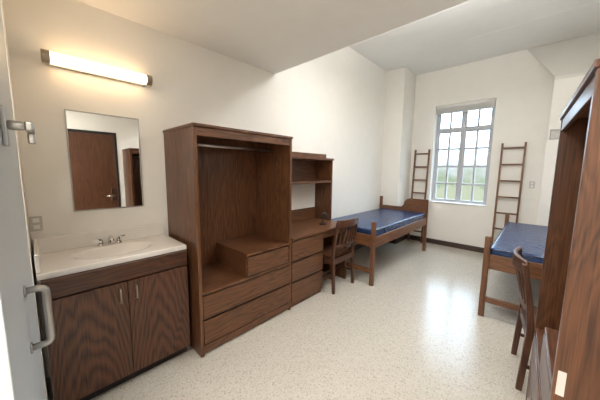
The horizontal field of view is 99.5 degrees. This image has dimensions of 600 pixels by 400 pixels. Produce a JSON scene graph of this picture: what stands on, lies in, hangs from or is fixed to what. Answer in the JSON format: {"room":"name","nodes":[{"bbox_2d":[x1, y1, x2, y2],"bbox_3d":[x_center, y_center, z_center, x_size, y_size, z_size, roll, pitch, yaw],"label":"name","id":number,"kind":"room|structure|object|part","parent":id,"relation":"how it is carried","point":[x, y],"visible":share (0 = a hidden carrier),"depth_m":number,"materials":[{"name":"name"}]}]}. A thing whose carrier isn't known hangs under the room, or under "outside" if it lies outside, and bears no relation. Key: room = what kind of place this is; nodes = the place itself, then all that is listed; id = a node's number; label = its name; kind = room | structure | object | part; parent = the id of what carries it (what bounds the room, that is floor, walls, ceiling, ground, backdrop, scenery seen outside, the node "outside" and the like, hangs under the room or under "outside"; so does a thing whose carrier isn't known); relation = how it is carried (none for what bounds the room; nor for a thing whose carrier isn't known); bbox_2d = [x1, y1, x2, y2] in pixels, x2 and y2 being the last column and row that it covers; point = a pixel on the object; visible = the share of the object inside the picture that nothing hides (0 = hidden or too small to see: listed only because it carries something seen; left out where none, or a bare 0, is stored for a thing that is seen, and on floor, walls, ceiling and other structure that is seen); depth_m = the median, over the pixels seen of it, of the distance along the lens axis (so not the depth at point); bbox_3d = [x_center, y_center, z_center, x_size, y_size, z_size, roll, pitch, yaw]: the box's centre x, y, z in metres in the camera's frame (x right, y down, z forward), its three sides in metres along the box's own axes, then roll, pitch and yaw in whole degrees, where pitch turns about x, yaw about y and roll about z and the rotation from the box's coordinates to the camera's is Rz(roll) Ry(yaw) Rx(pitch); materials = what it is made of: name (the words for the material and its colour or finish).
{"room":"dorm room","nodes":[
{"label":"dorm room","id":0,"kind":"room"},
{"bbox_2d":[0,0,47,399],"bbox_3d":[-1.716,-0.015,1.456,0.420,2.650,0.186,7,9,43],"label":"door frame","id":1,"kind":"structure","parent":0,"point":[1,1],"depth_m":1.47,"materials":[{"name":"beige paint"}]},
{"bbox_2d":[0,5,55,399],"bbox_3d":[-1.115,0.064,1.014,0.127,2.590,0.930,-6,9,-43],"label":"door","id":2,"kind":"structure","parent":1,"relation":"in","point":[21,365],"depth_m":0.97,"materials":[{"name":"paint"}]},
{"bbox_3d":[-1.098,-0.278,0.993,0.082,0.145,0.140,-6,9,-43],"label":"lever","id":3,"kind":"part","parent":2,"relation":"part of","materials":[{"name":"metal"}]},
{"bbox_3d":[-1.122,0.504,1.098,0.079,0.303,0.048,-6,9,-44],"label":"pull handle","id":4,"kind":"part","parent":2,"relation":"part of","materials":[{"name":"metal"}]},
{"bbox_2d":[2,0,386,377],"bbox_3d":[-0.248,-0.795,3.336,0.150,3.790,7.500,7,9,43],"label":"wall","id":5,"kind":"structure","parent":0,"point":[332,104],"depth_m":2.20,"materials":[{"name":"beige paint"}]},
{"bbox_2d":[29,216,42,231],"bbox_3d":[-1.778,0.160,1.712,0.009,0.100,0.060,7,9,43],"label":"wall outlet","id":6,"kind":"object","parent":5,"relation":"attached to","point":[36,224],"visible":1,"depth_m":1.71,"materials":[{"name":"white paint"}]},
{"bbox_2d":[32,218,39,228],"bbox_3d":[-1.776,0.160,1.710,0.003,0.072,0.032,7,9,43],"label":"socket","id":7,"kind":"object","parent":6,"relation":"attached to","point":[35,221],"depth_m":1.71,"materials":[{"name":"white paint"}]},
{"bbox_2d":[40,48,152,85],"bbox_3d":[-1.440,-0.945,1.851,0.114,0.080,0.630,7,9,43],"label":"vanity light","id":8,"kind":"object","parent":5,"relation":"attached to","point":[53,59],"visible":1,"depth_m":1.79,"materials":[{"name":"frosted acrylic diffuser"},{"name":"bronze metal"}]},
{"bbox_3d":[-1.469,-0.949,1.879,0.034,0.070,0.560,7,9,43],"label":"plate","id":9,"kind":"part","parent":8,"relation":"part of","materials":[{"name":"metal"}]},
{"bbox_2d":[33,223,164,253],"bbox_3d":[-1.510,0.287,2.004,0.022,0.105,0.815,7,9,43],"label":"backsplash","id":10,"kind":"structure","parent":5,"relation":"attached to","point":[66,242],"depth_m":1.93,"materials":[{"name":"stone"}]},
{"bbox_2d":[64,109,143,211],"bbox_3d":[-1.485,-0.289,1.964,0.013,0.722,0.450,7,9,43],"label":"mirror","id":11,"kind":"object","parent":5,"relation":"attached to","point":[104,152],"visible":1,"depth_m":1.94,"materials":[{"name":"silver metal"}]},
{"bbox_2d":[347,244,364,250],"bbox_3d":[0.243,0.994,3.974,0.012,0.100,4.280,7,9,43],"label":"baseboard","id":12,"kind":"structure","parent":5,"relation":"attached to","point":[357,246],"depth_m":4.86,"materials":[{"name":"brown wood"}]},
{"bbox_2d":[349,0,598,65],"bbox_3d":[2.285,-2.377,3.393,3.170,0.002,1.010,7,9,43],"label":"trim","id":13,"kind":"structure","parent":5,"relation":"attached to","point":[471,0],"depth_m":3.46,"materials":[{"name":"paint"}]},
{"bbox_2d":[46,239,540,399],"bbox_3d":[0.918,1.296,2.416,3.570,0.120,7.550,7,9,43],"label":"floor","id":14,"kind":"structure","parent":0,"point":[416,333],"depth_m":2.17,"materials":[{"name":"tile"}]},
{"bbox_2d":[40,249,189,399],"bbox_3d":[-1.323,0.833,1.885,0.550,0.874,0.791,7,9,43],"label":"vanity cabinet","id":15,"kind":"object","parent":14,"relation":"on","point":[114,324],"visible":0.91,"depth_m":1.66,"materials":[{"name":"brown wood"}]},
{"bbox_3d":[-1.291,0.882,1.586,0.020,0.663,0.392,7,9,43],"label":"door","id":16,"kind":"part","parent":15,"relation":"part of","materials":[{"name":"brown wood"}]},
{"bbox_2d":[33,223,186,280],"bbox_3d":[-1.343,0.364,1.854,0.483,0.218,0.815,7,9,43],"label":"countertop","id":17,"kind":"structure","parent":15,"relation":"on","point":[57,256],"depth_m":1.83,"materials":[{"name":"stone"}]},
{"bbox_2d":[94,235,124,245],"bbox_3d":[-1.464,0.306,1.965,0.153,0.076,0.153,1,7,1],"label":"faucet","id":18,"kind":"object","parent":17,"relation":"on","point":[110,238],"visible":1,"depth_m":1.95,"materials":[{"name":"silver metal"}]},
{"bbox_3d":[-1.436,0.303,1.933,0.123,0.061,0.020,7,9,43],"label":"spout","id":19,"kind":"part","parent":18,"relation":"part of","materials":[{"name":"silver metal"}]},
{"bbox_3d":[-1.164,0.628,1.649,0.035,0.110,0.011,7,9,43],"label":"handle","id":20,"kind":"part","parent":15,"relation":"part of","materials":[{"name":"silver metal"}]},
{"bbox_3d":[-1.102,0.621,1.714,0.035,0.110,0.011,7,9,43],"label":"handle","id":21,"kind":"part","parent":15,"relation":"part of","materials":[{"name":"silver metal"}]},
{"bbox_3d":[-1.019,0.851,1.871,0.020,0.663,0.392,7,9,43],"label":"door","id":22,"kind":"part","parent":15,"relation":"part of","materials":[{"name":"brown wood"}]},
{"bbox_2d":[163,122,292,357],"bbox_3d":[-0.642,0.290,2.477,0.593,1.828,1.012,7,9,43],"label":"wardrobe","id":23,"kind":"object","parent":14,"relation":"on","point":[229,190],"visible":0.91,"depth_m":2.47,"materials":[{"name":"brown wood"}]},
{"bbox_3d":[-0.632,-0.574,2.375,0.593,0.088,1.012,7,9,43],"label":"panel","id":24,"kind":"part","parent":23,"relation":"part of","materials":[{"name":"brown wood"}]},
{"bbox_3d":[-0.619,-0.489,2.372,0.026,0.026,0.944,7,9,43],"label":"hanging rod","id":25,"kind":"part","parent":23,"relation":"part of","materials":[{"name":"metal"}]},
{"bbox_2d":[201,253,288,352],"bbox_3d":[-0.649,0.925,2.551,0.568,0.510,0.944,7,9,43],"label":"drawers","id":26,"kind":"object","parent":23,"relation":"attached to","point":[233,301],"depth_m":2.29,"materials":[{"name":"brown wood"}]},
{"bbox_3d":[-0.631,0.800,2.522,0.537,0.186,0.936,7,9,43],"label":"drawer","id":27,"kind":"part","parent":23,"relation":"part of","materials":[{"name":"brown wood"}]},
{"bbox_3d":[-0.634,1.010,2.546,0.537,0.194,0.936,7,9,43],"label":"drawer","id":28,"kind":"part","parent":23,"relation":"part of","materials":[{"name":"brown wood"}]},
{"bbox_3d":[-0.301,0.588,2.480,0.022,0.172,0.510,7,9,43],"label":"drawer","id":29,"kind":"part","parent":23,"relation":"part of","materials":[{"name":"brown wood"}]},
{"bbox_2d":[291,218,346,306],"bbox_3d":[0.077,0.726,3.301,0.590,0.785,1.085,7,9,43],"label":"desk","id":30,"kind":"object","parent":14,"relation":"on","point":[308,238],"visible":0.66,"depth_m":2.96,"materials":[{"name":"brown wood"}]},
{"bbox_3d":[-0.064,0.512,3.028,0.450,0.208,0.530,7,9,43],"label":"drawer","id":31,"kind":"part","parent":30,"relation":"part of","materials":[{"name":"brown wood"}]},
{"bbox_3d":[-0.067,0.740,3.055,0.450,0.208,0.530,7,9,43],"label":"drawer","id":32,"kind":"part","parent":30,"relation":"part of","materials":[{"name":"brown wood"}]},
{"bbox_3d":[-0.069,0.977,3.083,0.450,0.225,0.530,7,9,43],"label":"drawer","id":33,"kind":"part","parent":30,"relation":"part of","materials":[{"name":"brown wood"}]},
{"bbox_2d":[291,152,333,222],"bbox_3d":[-0.016,-0.139,3.295,0.320,0.930,1.075,7,9,43],"label":"hutch","id":34,"kind":"object","parent":30,"relation":"on","point":[318,170],"visible":0.52,"depth_m":3.61,"materials":[{"name":"brown wood"}]},
{"bbox_3d":[-0.128,-0.112,3.405,0.012,0.849,1.029,7,9,43],"label":"panel","id":35,"kind":"part","parent":34,"relation":"part of","materials":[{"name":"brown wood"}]},
{"bbox_2d":[292,180,330,183],"bbox_3d":[-0.017,-0.231,3.287,0.287,0.025,1.029,7,9,43],"label":"shelf","id":36,"kind":"object","parent":34,"relation":"attached to","point":[293,181],"depth_m":3.39,"materials":[{"name":"brown wood"}]},
{"bbox_3d":[-0.011,-0.561,3.245,0.320,0.080,1.075,7,9,43],"label":"panel","id":37,"kind":"part","parent":34,"relation":"part of","materials":[{"name":"brown wood"}]},
{"bbox_3d":[0.339,-0.141,3.687,0.300,0.850,0.022,7,9,43],"label":"panel","id":38,"kind":"part","parent":34,"relation":"part of","materials":[{"name":"brown wood"}]},
{"bbox_2d":[319,212,327,224],"bbox_3d":[0.310,0.240,3.333,0.098,0.176,0.158,0,7,-9],"label":"desk lamp","id":39,"kind":"object","parent":30,"relation":"on","point":[324,215],"visible":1,"depth_m":3.29,"materials":[{"name":"black plastic"}]},
{"bbox_3d":[0.436,0.699,3.691,0.555,0.756,0.025,7,9,43],"label":"panel","id":40,"kind":"part","parent":30,"relation":"part of","materials":[{"name":"brown wood"}]},
{"bbox_2d":[322,216,358,294],"bbox_3d":[0.434,0.662,3.324,0.530,0.915,0.466,7,9,43],"label":"desk chair","id":41,"kind":"object","parent":14,"relation":"on","point":[331,251],"visible":0.91,"depth_m":3.16,"materials":[{"name":"brown wood"}]},
{"bbox_3d":[0.418,0.703,3.047,0.098,0.899,0.032,7,9,43],"label":"leg","id":42,"kind":"part","parent":41,"relation":"part of","materials":[{"name":"brown wood"}]},
{"bbox_3d":[0.384,0.671,3.373,0.392,0.031,0.440,7,9,43],"label":"seat","id":43,"kind":"part","parent":41,"relation":"part of","materials":[{"name":"brown wood"}]},
{"bbox_3d":[0.570,0.557,3.184,0.039,0.040,0.398,7,9,43],"label":"rail","id":44,"kind":"part","parent":41,"relation":"part of","materials":[{"name":"brown wood"}]},
{"bbox_3d":[0.607,0.276,3.119,0.068,0.095,0.430,7,9,43],"label":"backrest","id":45,"kind":"part","parent":41,"relation":"part of","materials":[{"name":"brown wood"}]},
{"bbox_3d":[0.714,0.669,3.357,0.098,0.899,0.032,7,9,43],"label":"leg","id":46,"kind":"part","parent":41,"relation":"part of","materials":[{"name":"brown wood"}]},
{"bbox_2d":[346,196,428,285],"bbox_3d":[1.325,0.520,4.340,0.950,0.980,2.110,7,9,43],"label":"bed","id":47,"kind":"object","parent":14,"relation":"on","point":[373,241],"visible":0.5,"depth_m":3.77,"materials":[{"name":"brown wood"}]},
{"bbox_3d":[0.614,0.897,3.631,0.850,0.060,0.026,7,9,43],"label":"rail","id":48,"kind":"part","parent":47,"relation":"part of","materials":[{"name":"brown wood"}]},
{"bbox_3d":[0.619,0.495,3.584,0.850,0.150,0.026,7,9,43],"label":"footboard","id":49,"kind":"part","parent":47,"relation":"part of","materials":[{"name":"brown wood"}]},
{"bbox_3d":[0.943,0.704,3.297,0.050,0.850,0.050,7,9,43],"label":"post","id":50,"kind":"part","parent":47,"relation":"part of","materials":[{"name":"brown wood"}]},
{"bbox_2d":[331,208,424,235],"bbox_3d":[1.325,0.347,4.318,0.877,0.140,2.003,7,9,43],"label":"mattress","id":51,"kind":"object","parent":47,"relation":"on","point":[387,220],"visible":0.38,"depth_m":4.11,"materials":[{"name":"blue plastic"}]},
{"bbox_3d":[1.707,0.400,5.391,0.050,0.980,0.050,7,9,43],"label":"post","id":52,"kind":"part","parent":47,"relation":"part of","materials":[{"name":"brown wood"}]},
{"bbox_3d":[1.653,0.480,4.024,0.026,0.140,2.010,7,9,43],"label":"rail","id":53,"kind":"part","parent":47,"relation":"part of","materials":[{"name":"brown wood"}]},
{"bbox_3d":[2.036,0.192,5.054,0.850,0.480,0.026,7,9,43],"label":"headboard","id":54,"kind":"part","parent":47,"relation":"part of","materials":[{"name":"brown wood"}]},
{"bbox_3d":[2.360,0.480,4.777,0.050,0.980,0.050,7,9,43],"label":"post","id":55,"kind":"part","parent":47,"relation":"part of","materials":[{"name":"brown wood"}]},
{"bbox_2d":[407,149,429,242],"bbox_3d":[2.510,-0.078,5.378,0.300,1.950,0.150,7,9,43],"label":"ladder","id":56,"kind":"object","parent":14,"relation":"on","point":[415,153],"visible":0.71,"depth_m":5.33,"materials":[{"name":"brown wood"}]},
{"bbox_3d":[2.412,-0.090,5.470,0.028,1.950,0.150,7,9,43],"label":"rail","id":57,"kind":"part","parent":56,"relation":"part of","materials":[{"name":"brown wood"}]},
{"bbox_3d":[2.609,-0.066,5.285,0.028,1.950,0.150,7,9,43],"label":"rail","id":58,"kind":"part","parent":56,"relation":"part of","materials":[{"name":"brown wood"}]},
{"bbox_2d":[491,142,526,244],"bbox_3d":[3.574,0.028,4.376,0.330,2.000,0.150,7,9,43],"label":"ladder","id":59,"kind":"object","parent":14,"relation":"on","point":[502,144],"visible":0.73,"depth_m":4.37,"materials":[{"name":"brown wood"}]},
{"bbox_3d":[3.465,0.014,4.479,0.028,2.000,0.150,7,9,43],"label":"rail","id":60,"kind":"part","parent":59,"relation":"part of","materials":[{"name":"brown wood"}]},
{"bbox_3d":[3.684,0.041,4.273,0.028,2.000,0.150,7,9,43],"label":"rail","id":61,"kind":"part","parent":59,"relation":"part of","materials":[{"name":"brown wood"}]},
{"bbox_2d":[478,213,542,316],"bbox_3d":[2.928,0.757,3.041,0.960,0.850,2.040,7,9,43],"label":"bed","id":62,"kind":"object","parent":14,"relation":"on","point":[494,262],"visible":0.26,"depth_m":2.56,"materials":[{"name":"brown wood"}]},
{"bbox_3d":[1.913,0.794,2.633,0.050,0.850,0.050,7,9,43],"label":"post","id":63,"kind":"part","parent":62,"relation":"part of","materials":[{"name":"brown wood"}]},
{"bbox_3d":[2.241,1.067,2.350,0.860,0.060,0.026,7,9,43],"label":"rail","id":64,"kind":"part","parent":62,"relation":"part of","materials":[{"name":"brown wood"}]},
{"bbox_3d":[3.281,0.639,4.070,0.050,0.850,0.050,7,9,43],"label":"post","id":65,"kind":"part","parent":62,"relation":"part of","materials":[{"name":"brown wood"}]},
{"bbox_3d":[2.245,0.665,2.303,0.860,0.150,0.026,7,9,43],"label":"footboard","id":66,"kind":"part","parent":62,"relation":"part of","materials":[{"name":"brown wood"}]},
{"bbox_2d":[490,222,547,263],"bbox_3d":[2.928,0.520,3.011,0.887,0.140,1.933,7,9,43],"label":"mattress","id":67,"kind":"object","parent":62,"relation":"on","point":[532,238],"visible":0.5,"depth_m":2.84,"materials":[{"name":"blue plastic"}]},
{"bbox_2d":[511,246,536,390],"bbox_3d":[1.797,0.859,1.788,0.530,0.915,0.466,6,8,36],"label":"desk chair","id":68,"kind":"object","parent":14,"relation":"on","point":[526,317],"visible":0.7,"depth_m":1.75,"materials":[{"name":"brown wood"}]},
{"bbox_3d":[1.779,0.834,2.067,0.098,0.899,0.032,6,8,36],"label":"leg","id":69,"kind":"part","parent":68,"relation":"part of","materials":[{"name":"brown wood"}]},
{"bbox_3d":[1.616,0.434,1.876,0.068,0.095,0.430,6,8,36],"label":"backrest","id":70,"kind":"part","parent":68,"relation":"part of","materials":[{"name":"brown wood"}]},
{"bbox_3d":[1.649,0.723,1.883,0.039,0.040,0.398,6,8,36],"label":"rail","id":71,"kind":"part","parent":68,"relation":"part of","materials":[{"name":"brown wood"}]},
{"bbox_3d":[1.523,0.872,1.724,0.098,0.899,0.032,6,8,36],"label":"leg","id":72,"kind":"part","parent":68,"relation":"part of","materials":[{"name":"brown wood"}]},
{"bbox_3d":[1.852,0.880,1.749,0.392,0.031,0.440,6,8,36],"label":"seat","id":73,"kind":"part","parent":68,"relation":"part of","materials":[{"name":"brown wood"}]},
{"bbox_2d":[526,59,599,399],"bbox_3d":[1.400,0.485,1.025,0.593,1.828,1.012,7,9,41],"label":"wardrobe","id":74,"kind":"object","parent":14,"relation":"on","point":[565,354],"visible":1,"depth_m":0.83,"materials":[{"name":"brown wood"}]},
{"bbox_3d":[1.375,1.201,1.124,0.537,0.194,0.936,7,9,41],"label":"drawer","id":75,"kind":"part","parent":74,"relation":"part of","materials":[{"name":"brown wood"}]},
{"bbox_3d":[1.377,0.991,1.099,0.537,0.186,0.936,7,9,41],"label":"drawer","id":76,"kind":"part","parent":74,"relation":"part of","materials":[{"name":"brown wood"}]},
{"bbox_2d":[536,327,544,399],"bbox_3d":[1.392,1.120,1.100,0.568,0.510,0.944,7,9,41],"label":"drawers","id":77,"kind":"object","parent":74,"relation":"attached to","point":[540,331],"depth_m":1.36,"materials":[{"name":"brown wood"}]},
{"bbox_3d":[1.052,0.769,1.079,0.022,0.172,0.510,7,9,41],"label":"drawer","id":78,"kind":"part","parent":74,"relation":"part of","materials":[{"name":"brown wood"}]},
{"bbox_3d":[1.410,-0.379,0.923,0.593,0.088,1.012,7,9,41],"label":"panel","id":79,"kind":"part","parent":74,"relation":"part of","materials":[{"name":"brown wood"}]},
{"bbox_2d":[77,0,599,74],"bbox_3d":[0.904,-1.955,1.977,3.170,1.140,7.000,7,9,43],"label":"ceiling","id":80,"kind":"structure","parent":0,"point":[273,36],"depth_m":2.42,"materials":[{"name":"paint"}]},
{"bbox_2d":[381,67,415,238],"bbox_3d":[2.070,-0.863,5.415,0.370,3.490,0.600,7,9,43],"label":"wall pier","id":81,"kind":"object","parent":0,"point":[400,82],"visible":0.79,"depth_m":5.17,"materials":[{"name":"beige paint"}]},
{"bbox_2d":[388,234,406,243],"bbox_3d":[2.050,0.823,5.596,0.370,0.100,0.598,7,9,43],"label":"baseboard","id":82,"kind":"object","parent":81,"relation":"attached to","point":[395,241],"visible":0.68,"depth_m":5.39,"materials":[{"name":"brown wood"}]},
{"bbox_2d":[407,49,554,247],"bbox_3d":[3.415,-0.924,4.786,3.170,3.790,0.350,7,9,43],"label":"wall","id":83,"kind":"structure","parent":0,"point":[522,87],"depth_m":4.49,"materials":[{"name":"beige paint"}]},
{"bbox_2d":[407,234,483,252],"bbox_3d":[3.147,0.907,4.985,2.095,0.100,0.014,7,9,43],"label":"baseboard","id":84,"kind":"structure","parent":83,"relation":"attached to","point":[412,237],"depth_m":5.10,"materials":[{"name":"brown wood"}]},
{"bbox_2d":[429,200,485,206],"bbox_3d":[3.099,0.066,5.033,0.968,0.020,0.160,7,9,43],"label":"trim","id":85,"kind":"structure","parent":83,"relation":"attached to","point":[431,200],"depth_m":4.94,"materials":[{"name":"white paint"}]},
{"bbox_2d":[431,104,495,204],"bbox_3d":[3.187,-0.892,5.003,0.970,1.930,0.075,7,9,43],"label":"window","id":86,"kind":"structure","parent":83,"relation":"in","point":[464,128],"depth_m":4.98,"materials":[{"name":"paint"}]},
{"bbox_3d":[3.015,-0.684,5.185,0.418,1.381,0.050,7,9,43],"label":"sash","id":87,"kind":"part","parent":86,"relation":"part of","materials":[{"name":"paint"}]},
{"bbox_3d":[3.026,-1.621,5.074,0.418,0.411,0.050,7,9,43],"label":"sash","id":88,"kind":"part","parent":86,"relation":"part of","materials":[{"name":"glass"}]},
{"bbox_2d":[437,98,495,114],"bbox_3d":[3.111,-1.758,4.809,0.950,0.161,0.055,7,9,43],"label":"window blind","id":89,"kind":"object","parent":86,"relation":"attached to","point":[486,103],"visible":1,"depth_m":4.76,"materials":[{"name":"white fabric"}]},
{"bbox_3d":[3.351,-0.643,4.870,0.418,1.381,0.050,7,9,43],"label":"sash","id":90,"kind":"part","parent":86,"relation":"part of","materials":[{"name":"paint"}]},
{"bbox_3d":[3.361,-1.580,4.760,0.418,0.411,0.050,7,9,43],"label":"sash","id":91,"kind":"part","parent":86,"relation":"part of","materials":[{"name":"glass"}]},
{"bbox_2d":[529,181,534,187],"bbox_3d":[3.839,-0.251,4.204,0.070,0.116,0.009,7,9,43],"label":"wall outlet","id":92,"kind":"object","parent":83,"relation":"attached to","point":[531,183],"visible":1,"depth_m":4.20,"materials":[{"name":"white paint"}]},
{"bbox_2d":[527,32,599,80],"bbox_3d":[3.903,-2.045,3.624,1.075,0.680,0.484,7,9,43],"label":"soffit","id":93,"kind":"object","parent":83,"relation":"attached to","point":[573,57],"depth_m":3.63,"materials":[{"name":"paint"}]},
{"bbox_2d":[537,75,584,225],"bbox_3d":[4.019,-0.296,3.704,0.705,2.810,0.480,7,9,43],"label":"wall","id":94,"kind":"structure","parent":0,"point":[564,89],"depth_m":3.66,"materials":[{"name":"beige paint"}]},
{"bbox_2d":[549,129,559,139],"bbox_3d":[3.681,-0.939,3.615,0.180,0.140,0.011,7,9,43],"label":"air vent","id":95,"kind":"object","parent":94,"relation":"in","point":[553,130],"visible":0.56,"depth_m":3.64,"materials":[{"name":"white metal"}]}
]}

